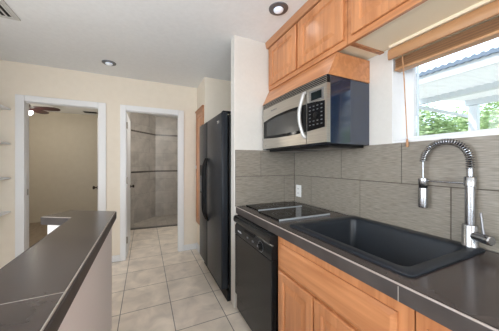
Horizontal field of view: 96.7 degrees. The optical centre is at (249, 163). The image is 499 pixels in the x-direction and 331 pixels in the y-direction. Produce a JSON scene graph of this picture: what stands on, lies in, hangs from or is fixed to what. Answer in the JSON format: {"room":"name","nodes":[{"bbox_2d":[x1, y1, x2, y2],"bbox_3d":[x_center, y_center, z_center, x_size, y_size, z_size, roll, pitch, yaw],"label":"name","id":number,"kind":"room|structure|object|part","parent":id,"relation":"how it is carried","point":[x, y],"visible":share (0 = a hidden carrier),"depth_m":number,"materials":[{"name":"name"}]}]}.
{"room":"kitchen","nodes":[
{"label":"kitchen","id":0,"kind":"room"},
{"bbox_2d":[29,112,97,222],"bbox_3d":[-3.921,0.072,3.697,3.255,2.455,2.970,0,0,-25],"label":"wall","id":1,"kind":"structure","parent":0,"point":[62,146],"depth_m":5.06,"materials":[{"name":"paint"}]},
{"bbox_2d":[48,225,111,330],"bbox_3d":[-0.635,0.872,0.303,0.412,0.856,3.449,0,0,-25],"label":"wall","id":2,"kind":"structure","parent":0,"point":[90,309],"depth_m":1.21,"materials":[{"name":"white paint"}]},
{"bbox_2d":[0,210,115,330],"bbox_3d":[-0.640,0.414,0.309,0.476,0.057,3.505,0,0,-25],"label":"countertop","id":3,"kind":"structure","parent":2,"relation":"on","point":[38,287],"depth_m":0.80,"materials":[{"name":"stone"}]},
{"bbox_2d":[0,60,196,268],"bbox_3d":[-2.339,0.072,2.739,5.300,2.455,0.115,0,0,-25],"label":"wall","id":4,"kind":"structure","parent":0,"point":[19,78],"depth_m":2.89,"materials":[{"name":"beige paint"}]},
{"bbox_2d":[15,94,105,257],"bbox_3d":[-2.285,0.258,2.754,0.873,2.085,0.132,0,0,-25],"label":"door frame","id":5,"kind":"structure","parent":4,"relation":"attached to","point":[22,102],"depth_m":2.58,"materials":[{"name":"white paint"}]},
{"bbox_2d":[92,118,97,210],"bbox_3d":[-2.167,0.295,3.211,0.163,1.986,0.702,0,0,-36],"label":"door","id":6,"kind":"structure","parent":4,"relation":"in","point":[93,187],"depth_m":3.43,"materials":[{"name":"white paint"}]},
{"bbox_2d":[126,113,134,256],"bbox_3d":[-1.839,0.295,3.352,0.163,1.986,0.672,0,0,-25],"label":"door","id":7,"kind":"structure","parent":4,"relation":"in","point":[128,186],"depth_m":3.13,"materials":[{"name":"white paint"}]},
{"bbox_2d":[120,104,183,260],"bbox_3d":[-1.375,0.258,3.183,0.823,2.085,0.132,0,0,-25],"label":"door frame","id":8,"kind":"structure","parent":4,"relation":"attached to","point":[123,108],"depth_m":3.09,"materials":[{"name":"white paint"}]},
{"bbox_2d":[112,243,195,261],"bbox_3d":[-1.875,1.258,2.886,2.375,0.085,0.014,0,0,-25],"label":"baseboard","id":9,"kind":"structure","parent":4,"relation":"attached to","point":[115,258],"depth_m":3.31,"materials":[{"name":"white paint"}]},
{"bbox_2d":[29,214,250,330],"bbox_3d":[-1.714,1.327,1.293,5.200,0.066,9.300,0,0,-25],"label":"floor","id":10,"kind":"structure","parent":0,"point":[157,287],"depth_m":2.31,"materials":[{"name":"tile"}]},
{"bbox_2d":[130,224,177,229],"bbox_3d":[-1.784,1.294,4.587,1.232,0.012,0.100,0,0,-20],"label":"threshold","id":11,"kind":"object","parent":10,"relation":"on","point":[171,224],"visible":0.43,"depth_m":4.54,"materials":[{"name":"tile"}]},
{"bbox_2d":[200,110,230,301],"bbox_3d":[-0.116,0.401,2.626,0.854,1.798,0.920,0,0,-25],"label":"refrigerator","id":12,"kind":"object","parent":10,"relation":"on","point":[215,134],"visible":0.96,"depth_m":2.20,"materials":[{"name":"black metal"}]},
{"bbox_3d":[-0.539,0.347,2.724,0.065,1.655,0.381,0,0,-25],"label":"door","id":13,"kind":"part","parent":12,"relation":"part of","materials":[{"name":"black metal"}]},
{"bbox_3d":[-0.523,0.290,2.558,0.059,0.707,0.036,0,0,-25],"label":"handle","id":14,"kind":"part","parent":12,"relation":"part of","materials":[{"name":"black plastic"}]},
{"bbox_3d":[-0.485,0.290,2.477,0.059,0.707,0.036,0,0,-25],"label":"handle","id":15,"kind":"part","parent":12,"relation":"part of","materials":[{"name":"black plastic"}]},
{"bbox_3d":[-0.342,0.347,2.304,0.065,1.655,0.531,0,0,-25],"label":"door","id":16,"kind":"part","parent":12,"relation":"part of","materials":[{"name":"black metal"}]},
{"bbox_2d":[233,215,277,330],"bbox_3d":[0.260,0.874,1.780,0.613,0.852,0.616,0,0,-25],"label":"dishwasher","id":17,"kind":"object","parent":10,"relation":"on","point":[256,247],"visible":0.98,"depth_m":1.58,"materials":[{"name":"black plastic"}]},
{"bbox_3d":[0.031,1.204,1.672,0.024,0.123,0.616,0,0,-25],"label":"kick panel","id":18,"kind":"part","parent":17,"relation":"part of","materials":[{"name":"black metal"}]},
{"bbox_3d":[0.016,0.527,1.665,0.056,0.158,0.616,0,0,-25],"label":"control panel","id":19,"kind":"part","parent":17,"relation":"part of","materials":[{"name":"black plastic"}]},
{"bbox_2d":[278,236,415,330],"bbox_3d":[0.623,0.872,1.170,0.650,0.856,0.777,0,0,-25],"label":"base cabinet","id":20,"kind":"object","parent":10,"relation":"on","point":[314,294],"visible":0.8,"depth_m":1.01,"materials":[{"name":"brown wood"}]},
{"bbox_3d":[0.248,0.919,1.225,0.018,0.532,0.310,0,0,-25],"label":"door","id":21,"kind":"part","parent":20,"relation":"part of","materials":[{"name":"brown wood"}]},
{"bbox_3d":[0.400,0.919,0.902,0.018,0.532,0.388,0,0,-25],"label":"door","id":22,"kind":"part","parent":20,"relation":"part of","materials":[{"name":"brown wood"}]},
{"bbox_2d":[236,201,498,330],"bbox_3d":[0.901,0.414,0.562,0.640,0.057,3.449,0,0,-25],"label":"countertop","id":23,"kind":"structure","parent":20,"relation":"on","point":[463,295],"depth_m":0.74,"materials":[{"name":"stone"}]},
{"bbox_2d":[246,201,301,210],"bbox_3d":[0.217,0.380,1.997,0.434,0.011,0.255,0,0,-25],"label":"cooktop","id":24,"kind":"object","parent":23,"relation":"in","point":[276,205],"visible":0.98,"depth_m":1.96,"materials":[{"name":"black glass"}]},
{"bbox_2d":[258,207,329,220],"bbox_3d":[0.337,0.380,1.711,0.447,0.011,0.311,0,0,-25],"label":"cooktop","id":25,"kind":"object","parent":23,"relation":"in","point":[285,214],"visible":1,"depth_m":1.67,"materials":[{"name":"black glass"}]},
{"bbox_2d":[290,215,485,277],"bbox_3d":[0.644,0.485,1.179,0.566,0.221,0.711,0,0,-25],"label":"sink","id":26,"kind":"object","parent":23,"relation":"in","point":[409,253],"visible":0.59,"depth_m":1.22,"materials":[{"name":"black stone"}]},
{"bbox_2d":[418,138,495,247],"bbox_3d":[0.980,0.125,1.065,0.079,0.500,0.302,0,0,-17],"label":"kitchen faucet","id":27,"kind":"object","parent":23,"relation":"on","point":[471,237],"visible":1,"depth_m":1.01,"materials":[{"name":"grey metal"}]},
{"bbox_3d":[0.965,0.091,1.096,0.009,0.009,0.152,0,0,-25],"label":"support arm","id":28,"kind":"part","parent":27,"relation":"part of","materials":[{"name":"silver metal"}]},
{"bbox_3d":[1.004,0.259,0.958,0.012,0.093,0.021,0,0,-10],"label":"lever","id":29,"kind":"part","parent":27,"relation":"part of","materials":[{"name":"silver metal"}]},
{"bbox_2d":[416,311,451,330],"bbox_3d":[0.935,0.872,0.507,0.650,0.856,0.680,0,0,-25],"label":"base cabinet","id":30,"kind":"object","parent":10,"relation":"on","point":[423,323],"visible":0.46,"depth_m":0.66,"materials":[{"name":"brown wood"}]},
{"bbox_2d":[126,112,177,226],"bbox_3d":[-1.707,0.072,4.466,1.385,2.455,2.465,0,0,-25],"label":"wall","id":31,"kind":"structure","parent":0,"point":[153,194],"depth_m":5.35,"materials":[{"name":"tile"}]},
{"bbox_2d":[131,170,177,172],"bbox_3d":[-2.207,0.188,5.323,0.326,0.035,1.362,0,0,38],"label":"tile band","id":32,"kind":"object","parent":31,"relation":"attached to","point":[154,170],"visible":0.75,"depth_m":5.47,"materials":[{"name":"tile"}]},
{"bbox_2d":[131,129,177,136],"bbox_3d":[-2.207,-0.703,5.323,0.326,0.035,1.362,0,0,38],"label":"tile band","id":33,"kind":"object","parent":31,"relation":"attached to","point":[131,129],"visible":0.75,"depth_m":5.38,"materials":[{"name":"tile"}]},
{"bbox_2d":[0,0,307,117],"bbox_3d":[-1.679,-1.205,1.337,5.300,0.100,9.350,0,0,-25],"label":"ceiling","id":34,"kind":"structure","parent":0,"point":[174,42],"depth_m":1.97,"materials":[{"name":"paint"}]},
{"bbox_2d":[0,0,20,20],"bbox_3d":[-1.935,-1.149,1.546,0.375,0.011,0.365,0,0,-25],"label":"ceiling vent","id":35,"kind":"object","parent":34,"relation":"in","point":[6,11],"visible":1,"depth_m":1.69,"materials":[{"name":"grey metal"}]},
{"bbox_2d":[29,104,59,114],"bbox_3d":[-3.776,-0.986,3.740,0.938,0.337,0.967,0,0,-25],"label":"ceiling fan","id":36,"kind":"object","parent":34,"relation":"hanging from","point":[38,109],"visible":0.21,"depth_m":3.87,"materials":[{"name":"brown wood"}]},
{"bbox_3d":[-3.836,-0.950,4.058,0.129,0.044,0.355,0,0,-4],"label":"blade","id":37,"kind":"part","parent":36,"relation":"part of","materials":[{"name":"brown wood"}]},
{"bbox_3d":[-3.509,-0.950,3.854,0.358,0.044,0.129,0,0,-25],"label":"blade","id":38,"kind":"part","parent":36,"relation":"part of","materials":[{"name":"brown wood"}]},
{"bbox_2d":[102,60,115,65],"bbox_3d":[-1.610,-1.140,2.544,0.144,0.030,0.144,0,0,-25],"label":"recessed light","id":39,"kind":"object","parent":34,"relation":"in","point":[106,62],"visible":1,"depth_m":2.52,"materials":[{"name":"grey"}]},
{"bbox_2d":[269,2,287,15],"bbox_3d":[0.216,-1.140,1.655,0.144,0.030,0.144,0,0,-25],"label":"recessed light","id":40,"kind":"object","parent":34,"relation":"in","point":[277,8],"visible":1,"depth_m":1.64,"materials":[{"name":"grey"}]},
{"bbox_3d":[0.216,-1.139,1.655,0.074,0.027,0.074,0,0,-25],"label":"bulb","id":41,"kind":"part","parent":40,"relation":"part of","materials":[{"name":"white"}]},
{"bbox_2d":[197,77,230,245],"bbox_3d":[-0.048,0.072,2.943,0.980,2.455,1.467,0,0,-25],"label":"wall","id":42,"kind":"structure","parent":0,"point":[214,94],"depth_m":3.04,"materials":[{"name":"beige paint"}]},
{"bbox_2d":[195,105,203,224],"bbox_3d":[-0.719,0.048,3.179,0.031,1.665,0.455,0,0,-25],"label":"door","id":43,"kind":"structure","parent":42,"relation":"in","point":[200,112],"depth_m":3.24,"materials":[{"name":"brown wood"}]},
{"bbox_3d":[-0.713,0.058,3.182,0.012,1.551,0.341,0,0,-25],"label":"door panel","id":44,"kind":"part","parent":43,"relation":"part of","materials":[{"name":"brown wood"}]},
{"bbox_2d":[196,242,203,260],"bbox_3d":[-0.702,1.250,3.166,0.014,0.100,0.476,0,0,-25],"label":"baseboard","id":45,"kind":"structure","parent":42,"relation":"attached to","point":[197,244],"depth_m":3.24,"materials":[{"name":"white paint"}]},
{"bbox_2d":[231,35,293,307],"bbox_3d":[0.253,0.072,2.224,0.902,2.455,0.090,0,0,-25],"label":"wall","id":46,"kind":"structure","parent":0,"point":[249,58],"depth_m":2.06,"materials":[{"name":"white paint"}]},
{"bbox_2d":[302,49,495,252],"bbox_3d":[1.553,0.072,0.239,0.240,2.455,4.610,0,0,-25],"label":"wall","id":47,"kind":"structure","parent":0,"point":[380,85],"depth_m":1.45,"materials":[{"name":"white paint"}]},
{"bbox_2d":[263,74,368,152],"bbox_3d":[0.449,-0.325,1.783,0.441,0.442,0.800,0,0,-25],"label":"microwave","id":48,"kind":"object","parent":47,"relation":"attached to","point":[327,112],"visible":1,"depth_m":1.48,"materials":[{"name":"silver metal"}]},
{"bbox_3d":[0.269,-0.315,1.797,0.042,0.365,0.622,0,0,-25],"label":"door","id":49,"kind":"part","parent":48,"relation":"part of","materials":[{"name":"metal"}]},
{"bbox_3d":[0.361,-0.330,1.519,0.066,0.320,0.031,0,0,8],"label":"handle","id":50,"kind":"part","parent":48,"relation":"part of","materials":[{"name":"grey metal"}]},
{"bbox_3d":[0.430,-0.310,1.433,0.021,0.189,0.154,0,0,-25],"label":"control panel","id":51,"kind":"part","parent":48,"relation":"part of","materials":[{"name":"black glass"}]},
{"bbox_3d":[0.442,-0.315,1.434,0.038,0.365,0.174,0,0,-25],"label":"control frame","id":52,"kind":"part","parent":48,"relation":"part of","materials":[{"name":"metal"}]},
{"bbox_2d":[263,52,369,105],"bbox_3d":[0.471,-0.623,1.812,0.375,0.150,0.837,0,0,-25],"label":"vent hood cover","id":53,"kind":"object","parent":47,"relation":"attached to","point":[338,64],"visible":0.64,"depth_m":1.47,"materials":[{"name":"brown wood"}]},
{"bbox_2d":[265,0,380,90],"bbox_3d":[0.504,-0.926,1.782,0.345,0.453,0.921,0,0,-25],"label":"upper cabinet","id":54,"kind":"object","parent":47,"relation":"attached to","point":[318,30],"visible":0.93,"depth_m":1.58,"materials":[{"name":"brown wood"}]},
{"bbox_3d":[0.279,-0.912,1.918,0.018,0.352,0.410,0,0,-25],"label":"door","id":55,"kind":"part","parent":54,"relation":"part of","materials":[{"name":"brown wood"}]},
{"bbox_3d":[0.389,-0.920,1.728,0.020,0.440,0.921,0,0,-25],"label":"frame","id":56,"kind":"part","parent":54,"relation":"part of","materials":[{"name":"brown wood"}]},
{"bbox_3d":[0.469,-0.912,1.514,0.018,0.352,0.427,0,0,-25],"label":"door","id":57,"kind":"part","parent":54,"relation":"part of","materials":[{"name":"brown wood"}]},
{"bbox_2d":[235,135,498,252],"bbox_3d":[0.989,0.131,0.388,0.654,0.509,3.860,0,0,-25],"label":"backsplash","id":58,"kind":"structure","parent":47,"relation":"attached to","point":[379,183],"depth_m":1.40,"materials":[{"name":"tile"}]},
{"bbox_2d":[296,185,300,196],"bbox_3d":[0.484,0.270,2.192,0.009,0.116,0.078,0,0,-25],"label":"wall outlet","id":59,"kind":"object","parent":58,"relation":"attached to","point":[298,187],"visible":1,"depth_m":2.19,"materials":[{"name":"white plastic"}]},
{"bbox_2d":[348,0,482,53],"bbox_3d":[0.921,-0.926,0.894,0.345,0.453,1.033,0,0,-25],"label":"upper cabinet","id":60,"kind":"object","parent":47,"relation":"attached to","point":[373,25],"visible":1,"depth_m":1.14,"materials":[{"name":"brown wood"}]},
{"bbox_3d":[0.686,-0.912,1.052,0.018,0.352,0.480,0,0,-25],"label":"door","id":61,"kind":"part","parent":60,"relation":"part of","materials":[{"name":"brown wood"}]},
{"bbox_3d":[0.807,-0.920,0.840,0.020,0.440,1.033,0,0,-25],"label":"frame","id":62,"kind":"part","parent":60,"relation":"part of","materials":[{"name":"brown wood"}]},
{"bbox_2d":[389,0,494,48],"bbox_3d":[1.145,-0.709,0.772,0.045,0.018,1.302,0,0,-25],"label":"rail","id":63,"kind":"object","parent":60,"relation":"attached to","point":[484,2],"visible":0.75,"depth_m":1.10,"materials":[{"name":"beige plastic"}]},
{"bbox_2d":[392,59,498,142],"bbox_3d":[1.256,-0.443,0.823,0.197,0.635,1.320,0,0,-25],"label":"window","id":64,"kind":"structure","parent":47,"relation":"in","point":[411,75],"depth_m":1.40,"materials":[{"name":"white plastic"}]},
{"bbox_3d":[1.313,-0.450,0.850,0.005,0.560,1.220,0,0,-25],"label":"glass","id":65,"kind":"part","parent":64,"relation":"part of","materials":[{"name":"clear glass"}]},
{"bbox_2d":[387,0,498,146],"bbox_3d":[1.172,-0.396,0.789,0.107,0.601,1.310,0,0,-25],"label":"window blind","id":66,"kind":"object","parent":64,"relation":"attached to","point":[478,26],"visible":1,"depth_m":1.11,"materials":[{"name":"brown wood"}]},
{"bbox_3d":[0.905,-0.394,1.293,0.006,0.492,0.036,0,0,-14],"label":"pull cord","id":67,"kind":"part","parent":66,"relation":"part of","materials":[{"name":"brown fabric"}]},
{"bbox_3d":[1.197,-0.668,0.797,0.055,0.047,1.302,0,0,-25],"label":"head rail","id":68,"kind":"part","parent":66,"relation":"part of","materials":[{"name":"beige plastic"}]},
{"bbox_3d":[1.192,-0.576,0.794,0.054,0.015,1.290,0,0,-25],"label":"rail","id":69,"kind":"part","parent":66,"relation":"part of","materials":[{"name":"brown wood"}]},
{"bbox_3d":[1.227,-0.132,0.809,0.131,0.014,1.320,0,0,-25],"label":"sill","id":70,"kind":"part","parent":64,"relation":"part of","materials":[{"name":"white paint"}]},
{"bbox_3d":[-1.707,0.073,-0.435,0.140,2.455,6.167,0,0,-25],"label":"wall","id":71,"kind":"structure","parent":0,"visible":0},
{"bbox_2d":[0,104,10,109],"bbox_3d":[-2.565,-0.610,1.894,0.292,0.020,1.213,0,0,-25],"label":"wall shelf","id":72,"kind":"object","parent":71,"relation":"attached to","point":[2,107],"visible":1,"depth_m":2.42,"materials":[{"name":"white paint"}]},
{"bbox_2d":[0,211,10,215],"bbox_3d":[-2.565,0.544,1.894,0.292,0.020,1.213,0,0,-25],"label":"wall shelf","id":73,"kind":"object","parent":71,"relation":"attached to","point":[2,213],"visible":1,"depth_m":2.42,"materials":[{"name":"white paint"}]},
{"label":"outside","id":74,"kind":"structure","parent":0,"visible":0},
{"bbox_3d":[7.133,1.430,5.568,14.350,0.060,20.000,0,0,-25],"label":"floor","id":75,"kind":"structure","parent":74,"visible":0},
{"bbox_2d":[419,103,467,135],"bbox_3d":[5.191,-0.224,6.962,2.550,3.253,2.440,0,0,-6],"label":"leafy tree","id":76,"kind":"object","parent":75,"relation":"on","point":[425,129],"visible":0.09,"depth_m":6.17,"materials":[{"name":"green plant"}]},
{"bbox_2d":[419,47,498,130],"bbox_3d":[3.353,0.181,1.247,2.370,2.438,4.200,0,0,-25],"label":"patio cover","id":77,"kind":"object","parent":75,"relation":"on","point":[473,80],"visible":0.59,"depth_m":2.33,"materials":[{"name":"white"}]},
{"bbox_3d":[3.470,0.255,3.429,0.100,2.290,0.100,0,0,-25],"label":"post","id":78,"kind":"part","parent":77,"relation":"part of","materials":[{"name":"white metal"}]},
{"bbox_2d":[437,104,498,131],"bbox_3d":[7.684,-0.353,7.890,2.754,3.514,2.635,0,0,-35],"label":"leafy tree","id":79,"kind":"object","parent":75,"relation":"on","point":[462,120],"visible":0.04,"depth_m":7.48,"materials":[{"name":"green plant"}]},
{"bbox_2d":[480,101,498,129],"bbox_3d":[6.076,-0.224,4.561,2.440,3.253,2.550,0,0,15],"label":"leafy tree","id":80,"kind":"object","parent":75,"relation":"on","point":[491,123],"visible":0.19,"depth_m":4.87,"materials":[{"name":"green plant"}]}
]}

